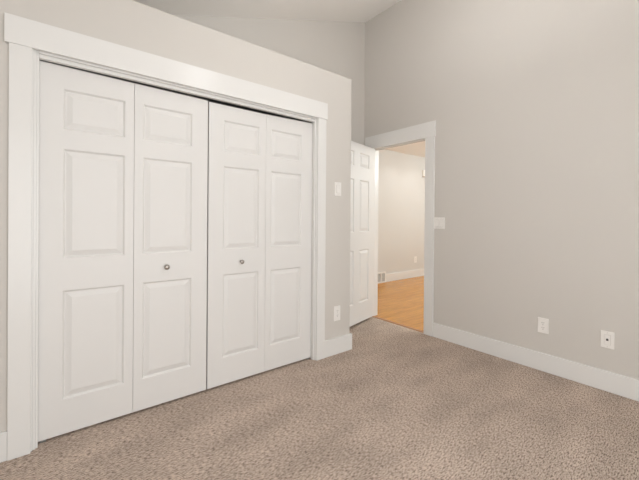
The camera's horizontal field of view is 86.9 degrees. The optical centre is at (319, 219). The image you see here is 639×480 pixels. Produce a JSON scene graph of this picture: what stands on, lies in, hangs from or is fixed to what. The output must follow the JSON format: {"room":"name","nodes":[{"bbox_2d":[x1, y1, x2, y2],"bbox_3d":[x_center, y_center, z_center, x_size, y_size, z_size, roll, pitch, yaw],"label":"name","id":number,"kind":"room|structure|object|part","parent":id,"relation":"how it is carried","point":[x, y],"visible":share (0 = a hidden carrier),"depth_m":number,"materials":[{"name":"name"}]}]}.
{"room":"empty bedroom","nodes":[
{"label":"empty bedroom","id":0,"kind":"room"},
{"bbox_2d":[0,0,351,431],"bbox_3d":[-1.357,-0.061,2.237,3.622,2.462,0.725,0,0,-38],"label":"wall","id":1,"kind":"structure","parent":0,"point":[128,23],"depth_m":2.22,"materials":[{"name":"grey paint"}]},
{"bbox_2d":[0,431,6,462],"bbox_3d":[-2.039,1.097,1.237,1.318,0.142,0.015,0,0,-38],"label":"baseboard","id":2,"kind":"structure","parent":1,"relation":"attached to","point":[3,435],"depth_m":1.63,"materials":[{"name":"white paint"}]},
{"bbox_2d":[7,42,31,460],"bbox_3d":[-1.480,0.156,1.668,0.086,2.030,0.018,0,0,-38],"label":"trim","id":3,"kind":"structure","parent":1,"relation":"attached to","point":[20,57],"depth_m":1.66,"materials":[{"name":"white paint"}]},
{"bbox_2d":[38,61,207,442],"bbox_3d":[-1.116,0.173,2.029,0.888,1.998,0.068,0,0,-38],"label":"door","id":4,"kind":"structure","parent":1,"relation":"in","point":[123,165],"depth_m":1.98,"materials":[{"name":"white paint"}]},
{"bbox_3d":[-1.302,0.166,1.904,0.442,1.985,0.034,0,0,-38],"label":"panel","id":5,"kind":"part","parent":4,"relation":"part of","materials":[{"name":"white paint"}]},
{"bbox_3d":[-0.953,0.170,2.180,0.444,1.979,0.034,0,0,-38],"label":"panel","id":6,"kind":"part","parent":4,"relation":"part of","materials":[{"name":"white paint"}]},
{"bbox_2d":[4,12,327,119],"bbox_3d":[-0.727,-0.924,2.251,2.017,0.136,0.022,0,0,-38],"label":"trim","id":7,"kind":"structure","parent":1,"relation":"attached to","point":[39,36],"depth_m":1.99,"materials":[{"name":"white paint"}]},
{"bbox_2d":[31,49,316,450],"bbox_3d":[-0.775,0.149,2.311,1.847,2.050,0.116,0,0,-38],"label":"trim","id":8,"kind":"structure","parent":1,"relation":"attached to","point":[36,55],"depth_m":1.77,"materials":[{"name":"white paint"}]},
{"bbox_2d":[39,59,308,121],"bbox_3d":[-0.771,-0.850,2.312,1.805,0.024,0.028,0,0,-38],"label":"trim","id":9,"kind":"structure","parent":1,"relation":"attached to","point":[39,59],"depth_m":2.13,"materials":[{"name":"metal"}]},
{"bbox_2d":[206,102,311,388],"bbox_3d":[-0.415,0.178,2.585,0.886,1.994,0.068,0,0,-38],"label":"door","id":10,"kind":"structure","parent":1,"relation":"in","point":[259,172],"depth_m":2.55,"materials":[{"name":"white paint"}]},
{"bbox_3d":[-0.599,0.176,2.461,0.442,1.970,0.034,0,0,-38],"label":"panel","id":11,"kind":"part","parent":10,"relation":"part of","materials":[{"name":"white paint"}]},
{"bbox_3d":[-0.251,0.173,2.736,0.442,1.981,0.034,0,0,-38],"label":"panel","id":12,"kind":"part","parent":10,"relation":"part of","materials":[{"name":"white paint"}]},
{"bbox_2d":[315,118,326,360],"bbox_3d":[0.013,0.163,2.851,0.087,2.030,0.018,0,0,-38],"label":"trim","id":13,"kind":"structure","parent":1,"relation":"attached to","point":[321,123],"depth_m":2.84,"materials":[{"name":"white paint"}]},
{"bbox_2d":[334,305,339,320],"bbox_3d":[0.156,0.823,2.978,0.073,0.130,0.008,0,0,-38],"label":"power outlet","id":14,"kind":"object","parent":1,"relation":"attached to","point":[336,308],"visible":1,"depth_m":2.97,"materials":[{"name":"white plastic"}]},
{"bbox_2d":[334,182,340,195],"bbox_3d":[0.163,-0.272,2.969,0.078,0.120,0.012,0,0,-38],"label":"light switch","id":15,"kind":"object","parent":1,"relation":"attached to","point":[337,185],"visible":1,"depth_m":2.96,"materials":[{"name":"white plastic"}]},
{"bbox_2d":[325,333,351,357],"bbox_3d":[-0.059,1.104,3.268,0.327,0.142,0.740,0,0,-38],"label":"baseboard","id":16,"kind":"structure","parent":1,"relation":"attached to","point":[340,344],"depth_m":2.98,"materials":[{"name":"white paint"}]},
{"bbox_2d":[39,15,364,144],"bbox_3d":[-1.212,-0.648,2.882,4.645,3.632,0.115,0,0,-38],"label":"wall","id":17,"kind":"structure","parent":0,"point":[338,48],"depth_m":3.70,"materials":[{"name":"grey paint"}]},
{"bbox_2d":[133,0,400,22],"bbox_3d":[0.132,-1.764,1.112,4.745,1.765,4.540,0,0,-38],"label":"ceiling","id":18,"kind":"structure","parent":0,"point":[362,11],"depth_m":3.21,"materials":[{"name":"white paint"}]},
{"bbox_2d":[0,276,638,479],"bbox_3d":[1.541,1.216,3.063,9.200,0.055,5.600,0,0,-38],"label":"floor","id":19,"kind":"structure","parent":0,"point":[403,403],"depth_m":1.93,"materials":[{"name":"carpet"}]},
{"bbox_2d":[378,149,424,273],"bbox_3d":[1.569,-0.101,6.708,4.640,2.650,0.100,0,0,-38],"label":"wall","id":20,"kind":"structure","parent":0,"point":[401,189],"depth_m":6.67,"materials":[{"name":"grey paint"}]},
{"bbox_2d":[378,272,385,282],"bbox_3d":[1.087,1.076,6.263,0.420,0.198,0.018,0,0,-38],"label":"air vent","id":21,"kind":"object","parent":20,"relation":"in","point":[381,275],"visible":0.58,"depth_m":6.31,"materials":[{"name":"white plastic"}]},
{"bbox_2d":[386,269,423,281],"bbox_3d":[1.628,1.103,6.694,4.555,0.148,0.015,0,0,-38],"label":"baseboard","id":22,"kind":"structure","parent":20,"relation":"attached to","point":[419,272],"depth_m":6.74,"materials":[{"name":"white paint"}]},
{"bbox_2d":[384,141,424,157],"bbox_3d":[2.800,-1.361,5.310,4.655,0.100,3.800,0,0,-38],"label":"ceiling","id":23,"kind":"structure","parent":0,"point":[416,149],"depth_m":6.34,"materials":[{"name":"white paint"}]},
{"bbox_2d":[364,0,638,378],"bbox_3d":[1.942,-0.622,2.549,0.114,3.632,4.325,0,0,-38],"label":"wall","id":24,"kind":"structure","parent":0,"point":[533,104],"depth_m":2.75,"materials":[{"name":"grey paint"}]},
{"bbox_2d":[350,141,374,325],"bbox_3d":[0.411,0.149,3.749,0.163,1.996,0.772,1,0,38],"label":"door","id":25,"kind":"structure","parent":24,"relation":"in","point":[362,156],"depth_m":3.81,"materials":[{"name":"white paint"}]},
{"bbox_2d":[372,316,423,332],"bbox_3d":[0.885,1.179,3.834,0.052,0.009,0.747,0,0,-38],"label":"trim","id":26,"kind":"structure","parent":24,"relation":"attached to","point":[372,316],"depth_m":3.79,"materials":[{"name":"brown wood"}]},
{"bbox_2d":[373,139,424,315],"bbox_3d":[0.912,0.155,3.843,0.115,2.050,0.785,0,0,-38],"label":"trim","id":27,"kind":"structure","parent":24,"relation":"attached to","point":[420,140],"depth_m":4.15,"materials":[{"name":"white paint"}]},
{"bbox_2d":[365,120,435,148],"bbox_3d":[0.872,-0.931,3.792,0.022,0.157,0.964,0,0,-38],"label":"trim","id":28,"kind":"structure","parent":24,"relation":"attached to","point":[428,129],"depth_m":3.71,"materials":[{"name":"white paint"}]},
{"bbox_2d":[424,136,434,336],"bbox_3d":[1.127,0.167,3.466,0.018,2.033,0.103,0,0,-38],"label":"trim","id":29,"kind":"structure","parent":24,"relation":"attached to","point":[430,141],"depth_m":3.46,"materials":[{"name":"white paint"}]},
{"bbox_2d":[434,217,444,228],"bbox_3d":[1.199,0.032,3.381,0.012,0.114,0.116,0,0,-38],"label":"light switch","id":30,"kind":"object","parent":24,"relation":"attached to","point":[439,222],"visible":1,"depth_m":3.38,"materials":[{"name":"white plastic"}]},
{"bbox_2d":[433,323,638,400],"bbox_3d":[2.187,1.127,2.125,0.015,0.142,3.328,0,0,-38],"label":"baseboard","id":31,"kind":"structure","parent":24,"relation":"attached to","point":[618,384],"depth_m":2.64,"materials":[{"name":"white paint"}]},
{"bbox_2d":[538,317,548,333],"bbox_3d":[1.766,0.834,2.665,0.008,0.118,0.075,0,0,-38],"label":"power outlet","id":32,"kind":"object","parent":24,"relation":"attached to","point":[543,323],"visible":1,"depth_m":2.66,"materials":[{"name":"white plastic"}]},
{"bbox_2d":[600,330,614,349],"bbox_3d":[2.010,0.836,2.356,0.009,0.118,0.075,0,0,-38],"label":"data jack","id":33,"kind":"object","parent":24,"relation":"attached to","point":[607,338],"visible":1,"depth_m":2.35,"materials":[{"name":"white plastic"}]}
]}

